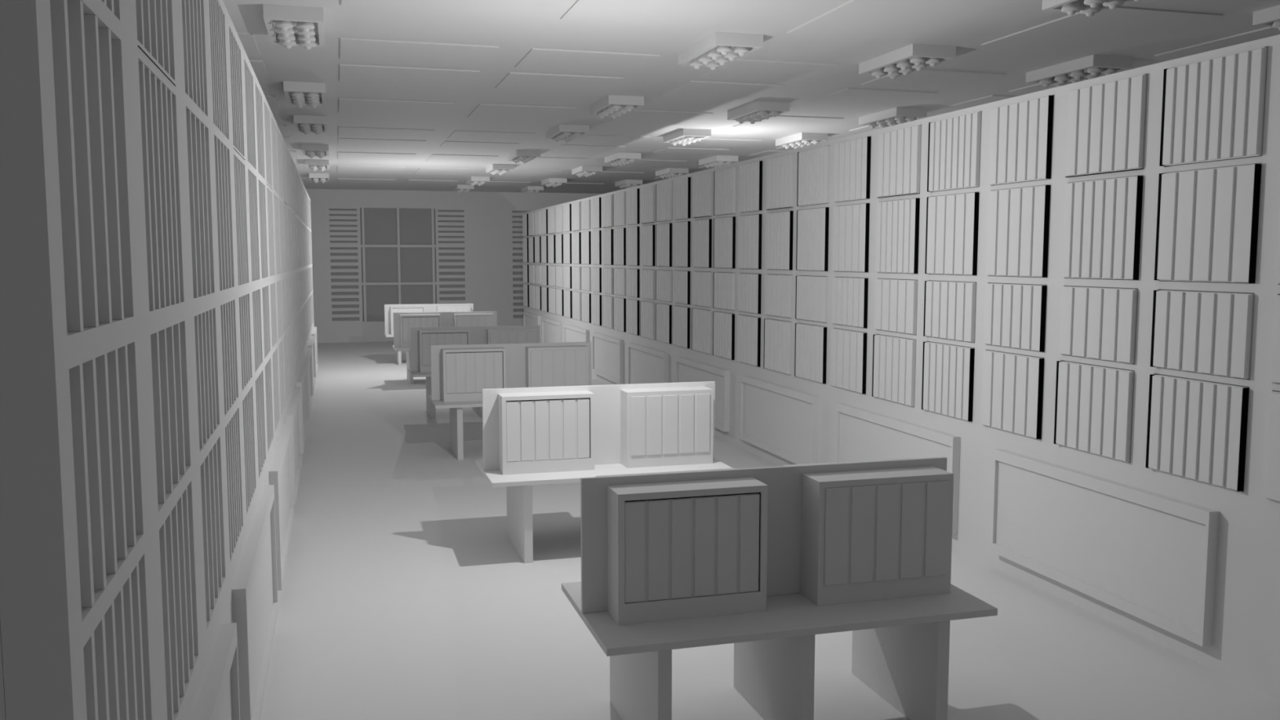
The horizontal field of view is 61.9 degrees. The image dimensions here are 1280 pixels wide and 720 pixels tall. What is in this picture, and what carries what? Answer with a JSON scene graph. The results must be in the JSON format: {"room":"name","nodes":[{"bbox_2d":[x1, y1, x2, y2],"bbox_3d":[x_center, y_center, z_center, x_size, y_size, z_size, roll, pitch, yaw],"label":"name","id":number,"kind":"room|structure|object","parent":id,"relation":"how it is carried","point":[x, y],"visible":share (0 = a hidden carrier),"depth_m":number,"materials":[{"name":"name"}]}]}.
{"room":"library","nodes":[
{"label":"library","id":0,"kind":"room"},
{"bbox_2d":[305,188,603,342],"bbox_3d":[-4.559,-3.101,35.224,12.660,4.810,0.300,-2,6,-16],"label":"wall","id":1,"kind":"structure","parent":0,"point":[487,215],"depth_m":34.62,"materials":[{"name":"paint"}]},
{"bbox_2d":[328,206,359,323],"bbox_3d":[-9.347,-2.999,33.748,0.880,3.650,0.070,-2,6,-16],"label":"shutter","id":2,"kind":"object","parent":1,"relation":"attached to","point":[343,220],"visible":1,"depth_m":33.73,"materials":[{"name":"paint"}]},
{"bbox_2d":[360,207,437,322],"bbox_3d":[-7.724,-3.044,34.217,2.360,3.650,0.090,-2,6,-16],"label":"window","id":3,"kind":"structure","parent":1,"relation":"in","point":[398,257],"depth_m":34.19,"materials":[{"name":"paint"}]},
{"bbox_2d":[437,208,466,303],"bbox_3d":[-6.112,-3.087,34.662,0.875,3.650,0.070,-2,6,-16],"label":"shutter","id":4,"kind":"object","parent":1,"relation":"attached to","point":[451,221],"visible":0.88,"depth_m":34.62,"materials":[{"name":"paint"}]},
{"bbox_2d":[511,208,537,319],"bbox_3d":[-3.796,-3.150,35.317,0.880,3.650,0.070,-2,6,-16],"label":"shutter","id":5,"kind":"object","parent":1,"relation":"attached to","point":[517,214],"visible":0.46,"depth_m":35.23,"materials":[{"name":"paint"}]},
{"bbox_2d":[222,0,1279,193],"bbox_3d":[0.604,-3.841,16.882,13.060,0.214,38.110,-2,6,-16],"label":"ceiling","id":6,"kind":"structure","parent":0,"point":[421,95],"depth_m":11.95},
{"bbox_2d":[262,4,324,49],"bbox_3d":[-3.081,-2.952,9.562,0.485,0.178,1.140,-2,6,-16],"label":"ceiling light","id":7,"kind":"object","parent":6,"relation":"attached to","point":[287,26],"visible":1,"depth_m":9.16,"materials":[{"name":"ceramic"}]},
{"bbox_2d":[283,80,326,108],"bbox_3d":[-4.220,-3.330,13.482,0.485,0.178,1.140,-2,6,-16],"label":"ceiling light","id":8,"kind":"object","parent":6,"relation":"attached to","point":[300,94],"visible":1,"depth_m":13.05,"materials":[{"name":"ceramic"}]},
{"bbox_2d":[293,115,328,134],"bbox_3d":[-5.094,-3.626,16.547,0.485,0.178,1.140,-2,6,-16],"label":"ceiling light","id":9,"kind":"object","parent":6,"relation":"attached to","point":[306,124],"visible":1,"depth_m":16.07,"materials":[{"name":"ceramic"}]},
{"bbox_2d":[301,143,328,158],"bbox_3d":[-6.264,-4.018,20.613,0.485,0.178,1.140,-2,6,-16],"label":"ceiling light","id":10,"kind":"object","parent":6,"relation":"attached to","point":[311,151],"visible":1,"depth_m":20.12,"materials":[{"name":"ceramic"}]},
{"bbox_2d":[305,159,328,171],"bbox_3d":[-7.175,-4.323,23.771,0.485,0.178,1.140,-2,6,-16],"label":"ceiling light","id":11,"kind":"object","parent":6,"relation":"attached to","point":[312,164],"visible":1,"depth_m":23.28,"materials":[{"name":"ceramic"}]},
{"bbox_2d":[309,173,329,182],"bbox_3d":[-8.286,-4.692,27.595,0.485,0.178,1.140,-2,6,-16],"label":"ceiling light","id":12,"kind":"object","parent":6,"relation":"attached to","point":[315,177],"visible":1,"depth_m":27.10,"materials":[{"name":"ceramic"}]},
{"bbox_2d":[453,184,474,192],"bbox_3d":[-5.276,-5.108,31.912,0.485,0.178,1.140,-2,6,-16],"label":"ceiling light","id":13,"kind":"object","parent":6,"relation":"attached to","point":[459,188],"visible":1,"depth_m":31.43,"materials":[{"name":"ceramic"}]},
{"bbox_2d":[466,176,489,186],"bbox_3d":[-4.361,-4.799,28.704,0.485,0.178,1.140,-2,6,-16],"label":"ceiling light","id":14,"kind":"object","parent":6,"relation":"attached to","point":[479,180],"visible":1,"depth_m":28.22,"materials":[{"name":"ceramic"}]},
{"bbox_2d":[485,164,514,175],"bbox_3d":[-3.269,-4.429,24.874,0.485,0.178,1.140,-2,6,-16],"label":"ceiling light","id":15,"kind":"object","parent":6,"relation":"attached to","point":[501,169],"visible":1,"depth_m":24.41,"materials":[{"name":"ceramic"}]},
{"bbox_2d":[507,150,540,163],"bbox_3d":[-2.368,-4.125,21.714,0.485,0.178,1.140,-2,6,-16],"label":"ceiling light","id":16,"kind":"object","parent":6,"relation":"attached to","point":[524,156],"visible":1,"depth_m":21.25,"materials":[{"name":"ceramic"}]},
{"bbox_2d":[521,186,543,194],"bbox_3d":[-3.275,-5.163,32.477,0.485,0.178,1.140,-2,6,-16],"label":"ceiling light","id":17,"kind":"object","parent":6,"relation":"attached to","point":[532,189],"visible":1,"depth_m":31.99,"materials":[{"name":"ceramic"}]},
{"bbox_2d":[541,177,566,186],"bbox_3d":[-2.360,-4.853,29.270,0.485,0.178,1.140,-2,6,-16],"label":"ceiling light","id":18,"kind":"object","parent":6,"relation":"attached to","point":[554,182],"visible":1,"depth_m":28.80,"materials":[{"name":"ceramic"}]},
{"bbox_2d":[546,124,589,142],"bbox_3d":[-1.207,-3.732,17.645,0.485,0.178,1.140,-2,6,-16],"label":"ceiling light","id":19,"kind":"object","parent":6,"relation":"attached to","point":[566,132],"visible":1,"depth_m":17.21,"materials":[{"name":"ceramic"}]},
{"bbox_2d":[571,165,602,177],"bbox_3d":[-1.268,-4.484,25.440,0.485,0.178,1.140,-2,6,-16],"label":"ceiling light","id":20,"kind":"object","parent":6,"relation":"attached to","point":[586,171],"visible":1,"depth_m":25.00,"materials":[{"name":"ceramic"}]},
{"bbox_2d":[588,94,644,119],"bbox_3d":[-0.333,-3.436,14.581,0.485,0.178,1.140,-2,6,-16],"label":"ceiling light","id":21,"kind":"object","parent":6,"relation":"attached to","point":[614,106],"visible":1,"depth_m":14.18,"materials":[{"name":"ceramic"}]},
{"bbox_2d":[604,152,640,165],"bbox_3d":[-0.367,-4.179,22.280,0.485,0.178,1.140,-2,6,-16],"label":"ceiling light","id":22,"kind":"object","parent":6,"relation":"attached to","point":[621,158],"visible":1,"depth_m":21.85,"materials":[{"name":"ceramic"}]},
{"bbox_2d":[614,179,642,188],"bbox_3d":[-0.321,-4.909,29.846,0.485,0.178,1.140,-2,6,-16],"label":"ceiling light","id":23,"kind":"object","parent":6,"relation":"attached to","point":[627,184],"visible":0.94,"depth_m":29.37,"materials":[{"name":"ceramic"}]},
{"bbox_2d":[655,168,688,178],"bbox_3d":[0.771,-4.539,26.016,0.485,0.178,1.140,-2,6,-16],"label":"ceiling light","id":24,"kind":"object","parent":6,"relation":"attached to","point":[668,172],"visible":0.93,"depth_m":25.59,"materials":[{"name":"ceramic"}]},
{"bbox_2d":[662,128,711,146],"bbox_3d":[0.794,-3.787,18.210,0.485,0.178,1.140,-2,6,-16],"label":"ceiling light","id":25,"kind":"object","parent":6,"relation":"attached to","point":[684,136],"visible":1,"depth_m":17.82,"materials":[{"name":"ceramic"}]},
{"bbox_2d":[698,155,738,168],"bbox_3d":[1.673,-4.235,22.856,0.485,0.178,1.140,-2,6,-16],"label":"ceiling light","id":26,"kind":"object","parent":6,"relation":"attached to","point":[716,161],"visible":0.93,"depth_m":22.45,"materials":[{"name":"ceramic"}]},
{"bbox_2d":[678,31,763,70],"bbox_3d":[0.786,-3.058,10.655,0.485,0.178,1.140,-2,6,-16],"label":"ceiling light","id":27,"kind":"object","parent":6,"relation":"attached to","point":[718,49],"visible":1,"depth_m":10.34,"materials":[{"name":"ceramic"}]},
{"bbox_2d":[727,101,789,124],"bbox_3d":[1.668,-3.491,15.146,0.485,0.178,1.140,-2,6,-16],"label":"ceiling light","id":28,"kind":"object","parent":6,"relation":"attached to","point":[757,111],"visible":1,"depth_m":14.78,"materials":[{"name":"ceramic"}]},
{"bbox_2d":[775,132,827,149],"bbox_3d":[2.833,-3.842,18.786,0.485,0.178,1.140,-2,6,-16],"label":"ceiling light","id":29,"kind":"object","parent":6,"relation":"attached to","point":[803,139],"visible":0.91,"depth_m":18.40,"materials":[{"name":"ceramic"}]},
{"bbox_2d":[858,106,927,128],"bbox_3d":[3.707,-3.546,15.722,0.485,0.178,1.140,-2,6,-16],"label":"ceiling light","id":30,"kind":"object","parent":6,"relation":"attached to","point":[891,117],"visible":0.92,"depth_m":15.41,"materials":[{"name":"ceramic"}]},
{"bbox_2d":[858,43,955,79],"bbox_3d":[2.787,-3.112,11.220,0.485,0.178,1.140,-2,6,-16],"label":"ceiling light","id":31,"kind":"object","parent":6,"relation":"attached to","point":[913,57],"visible":1,"depth_m":10.97,"materials":[{"name":"ceramic"}]},
{"bbox_2d":[1026,54,1132,87],"bbox_3d":[4.827,-3.168,11.796,0.485,0.178,1.140,-2,6,-16],"label":"ceiling light","id":32,"kind":"object","parent":6,"relation":"attached to","point":[1093,66],"visible":0.93,"depth_m":11.58,"materials":[{"name":"ceramic"}]},
{"bbox_2d":[1041,0,1141,17],"bbox_3d":[3.653,-2.820,8.184,0.485,0.178,1.140,-2,6,-16],"label":"ceiling light","id":33,"kind":"object","parent":6,"relation":"attached to","point":[1088,7],"visible":1,"depth_m":8.52,"materials":[{"name":"ceramic"}]},
{"bbox_2d":[1252,4,1279,30],"bbox_3d":[5.692,-2.875,8.761,0.485,0.178,1.140,-2,6,-16],"label":"ceiling light","id":34,"kind":"object","parent":6,"relation":"attached to","point":[1268,17],"visible":1,"depth_m":9.12,"materials":[{"name":"ceramic"}]},
{"bbox_2d":[260,341,1279,719],"bbox_3d":[0.576,1.129,17.458,12.660,0.200,37.910,-2,6,-16],"label":"floor","id":35,"kind":"structure","parent":0,"point":[406,593],"depth_m":7.92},
{"bbox_2d":[0,0,239,719],"bbox_3d":[-1.755,0.351,3.497,0.565,4.030,3.000,-2,6,-16],"label":"shelving unit","id":36,"kind":"object","parent":35,"relation":"on","point":[114,594],"visible":1,"depth_m":2.58,"materials":[{"name":"paint"}]},
{"bbox_2d":[206,0,278,719],"bbox_3d":[-2.575,0.074,6.369,0.565,4.030,3.000,-2,6,-16],"label":"shelving unit","id":37,"kind":"object","parent":35,"relation":"on","point":[250,506],"visible":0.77,"depth_m":5.99,"materials":[{"name":"paint"}]},
{"bbox_2d":[253,71,293,591],"bbox_3d":[-3.394,-0.203,9.242,0.565,4.030,3.000,-2,6,-16],"label":"shelving unit","id":38,"kind":"object","parent":35,"relation":"on","point":[278,433],"visible":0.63,"depth_m":9.01,"materials":[{"name":"paint"}]},
{"bbox_2d":[275,122,302,503],"bbox_3d":[-4.213,-0.480,12.114,0.565,4.030,3.000,-2,6,-16],"label":"shelving unit","id":39,"kind":"object","parent":35,"relation":"on","point":[292,393],"visible":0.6,"depth_m":12.01,"materials":[{"name":"paint"}]},
{"bbox_2d":[288,151,308,453],"bbox_3d":[-5.032,-0.757,14.987,0.565,4.030,3.000,-2,6,-16],"label":"shelving unit","id":40,"kind":"object","parent":35,"relation":"on","point":[300,368],"visible":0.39,"depth_m":14.94,"materials":[{"name":"paint"}]},
{"bbox_2d":[297,170,312,419],"bbox_3d":[-5.851,-1.034,17.860,0.565,4.030,3.000,-2,6,-16],"label":"shelving unit","id":41,"kind":"object","parent":35,"relation":"on","point":[307,360],"visible":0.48,"depth_m":17.89,"materials":[{"name":"paint"}]},
{"bbox_2d":[302,183,315,395],"bbox_3d":[-6.671,-1.312,20.732,0.565,4.030,3.000,-2,6,-16],"label":"shelving unit","id":42,"kind":"object","parent":35,"relation":"on","point":[310,339],"visible":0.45,"depth_m":20.81,"materials":[{"name":"paint"}]},
{"bbox_2d":[306,192,317,377],"bbox_3d":[-7.490,-1.589,23.605,0.565,4.030,3.000,-2,6,-16],"label":"shelving unit","id":43,"kind":"object","parent":35,"relation":"on","point":[313,329],"visible":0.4,"depth_m":23.69,"materials":[{"name":"paint"}]},
{"bbox_2d":[383,303,473,364],"bbox_3d":[-5.392,-0.685,27.387,2.240,1.505,1.120,-2,6,-16],"label":"desk","id":44,"kind":"object","parent":35,"relation":"on","point":[389,309],"visible":0.44,"depth_m":27.08,"materials":[{"name":"paint"}]},
{"bbox_2d":[392,311,497,383],"bbox_3d":[-4.249,-0.302,23.416,2.240,1.505,1.120,-2,6,-16],"label":"desk","id":45,"kind":"object","parent":35,"relation":"on","point":[402,322],"visible":0.51,"depth_m":23.10,"materials":[{"name":"paint"}]},
{"bbox_2d":[408,324,540,418],"bbox_3d":[-2.837,0.169,18.538,2.240,1.505,1.120,-2,6,-16],"label":"desk","id":46,"kind":"object","parent":35,"relation":"on","point":[421,339],"visible":0.49,"depth_m":18.22,"materials":[{"name":"paint"}]},
{"bbox_2d":[428,342,591,460],"bbox_3d":[-1.767,0.522,14.877,2.240,1.505,1.120,-2,6,-16],"label":"desk","id":47,"kind":"object","parent":35,"relation":"on","point":[460,373],"visible":0.81,"depth_m":14.57,"materials":[{"name":"paint"}]},
{"bbox_2d":[522,208,542,342],"bbox_3d":[-2.925,-2.310,31.082,0.580,4.030,3.000,-2,6,-16],"label":"shelving unit","id":48,"kind":"object","parent":35,"relation":"on","point":[531,222],"visible":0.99,"depth_m":30.77,"materials":[{"name":"paint"}]},
{"bbox_2d":[540,203,564,342],"bbox_3d":[-2.106,-2.033,28.210,0.580,4.030,3.000,-2,6,-16],"label":"shelving unit","id":49,"kind":"object","parent":35,"relation":"on","point":[551,217],"visible":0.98,"depth_m":27.91,"materials":[{"name":"paint"}]},
{"bbox_2d":[563,196,591,348],"bbox_3d":[-1.287,-1.756,25.337,0.580,4.030,3.000,-2,6,-16],"label":"shelving unit","id":50,"kind":"object","parent":35,"relation":"on","point":[577,229],"visible":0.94,"depth_m":25.06,"materials":[{"name":"paint"}]},
{"bbox_2d":[475,381,731,563],"bbox_3d":[-0.355,0.985,10.072,2.240,1.505,1.120,-2,6,-16],"label":"desk","id":51,"kind":"object","parent":35,"relation":"on","point":[531,436],"visible":0.94,"depth_m":9.79,"materials":[{"name":"paint"}]},
{"bbox_2d":[591,188,626,384],"bbox_3d":[-0.468,-1.478,22.464,0.580,4.030,3.000,-2,6,-16],"label":"shelving unit","id":52,"kind":"object","parent":35,"relation":"on","point":[608,210],"visible":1,"depth_m":22.15,"materials":[{"name":"paint"}]},
{"bbox_2d":[626,177,673,384],"bbox_3d":[0.352,-1.202,19.592,0.580,4.030,3.000,-2,6,-16],"label":"shelving unit","id":53,"kind":"object","parent":35,"relation":"on","point":[650,206],"visible":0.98,"depth_m":19.28,"materials":[{"name":"paint"}]},
{"bbox_2d":[672,162,737,444],"bbox_3d":[1.171,-0.924,16.719,0.580,4.030,3.000,-2,6,-16],"label":"shelving unit","id":54,"kind":"object","parent":35,"relation":"on","point":[704,254],"visible":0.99,"depth_m":16.27,"materials":[{"name":"paint"}]},
{"bbox_2d":[561,457,997,719],"bbox_3d":[0.759,1.362,6.165,2.240,1.505,1.120,-2,6,-16],"label":"desk","id":55,"kind":"object","parent":35,"relation":"on","point":[764,562],"visible":1,"depth_m":5.92,"materials":[{"name":"paint"}]},
{"bbox_2d":[735,139,832,466],"bbox_3d":[1.990,-0.647,13.846,0.580,4.030,3.000,-2,6,-16],"label":"shelving unit","id":56,"kind":"object","parent":35,"relation":"on","point":[784,200],"visible":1,"depth_m":13.49,"materials":[{"name":"paint"}]},
{"bbox_2d":[827,103,986,555],"bbox_3d":[2.809,-0.370,10.974,0.580,4.030,3.000,-2,6,-16],"label":"shelving unit","id":57,"kind":"object","parent":35,"relation":"on","point":[908,197],"visible":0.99,"depth_m":10.54,"materials":[{"name":"paint"}]},
{"bbox_2d":[973,35,1278,682],"bbox_3d":[3.628,-0.093,8.101,0.580,4.030,3.000,-2,6,-16],"label":"shelving unit","id":58,"kind":"object","parent":35,"relation":"on","point":[1125,219],"visible":1,"depth_m":7.62,"materials":[{"name":"paint"}]},
{"bbox_2d":[1242,34,1279,700],"bbox_3d":[4.448,0.184,5.229,0.580,4.030,3.000,-2,6,-16],"label":"shelving unit","id":59,"kind":"object","parent":35,"relation":"on","point":[1261,655],"visible":1,"depth_m":6.55,"materials":[{"name":"paint"}]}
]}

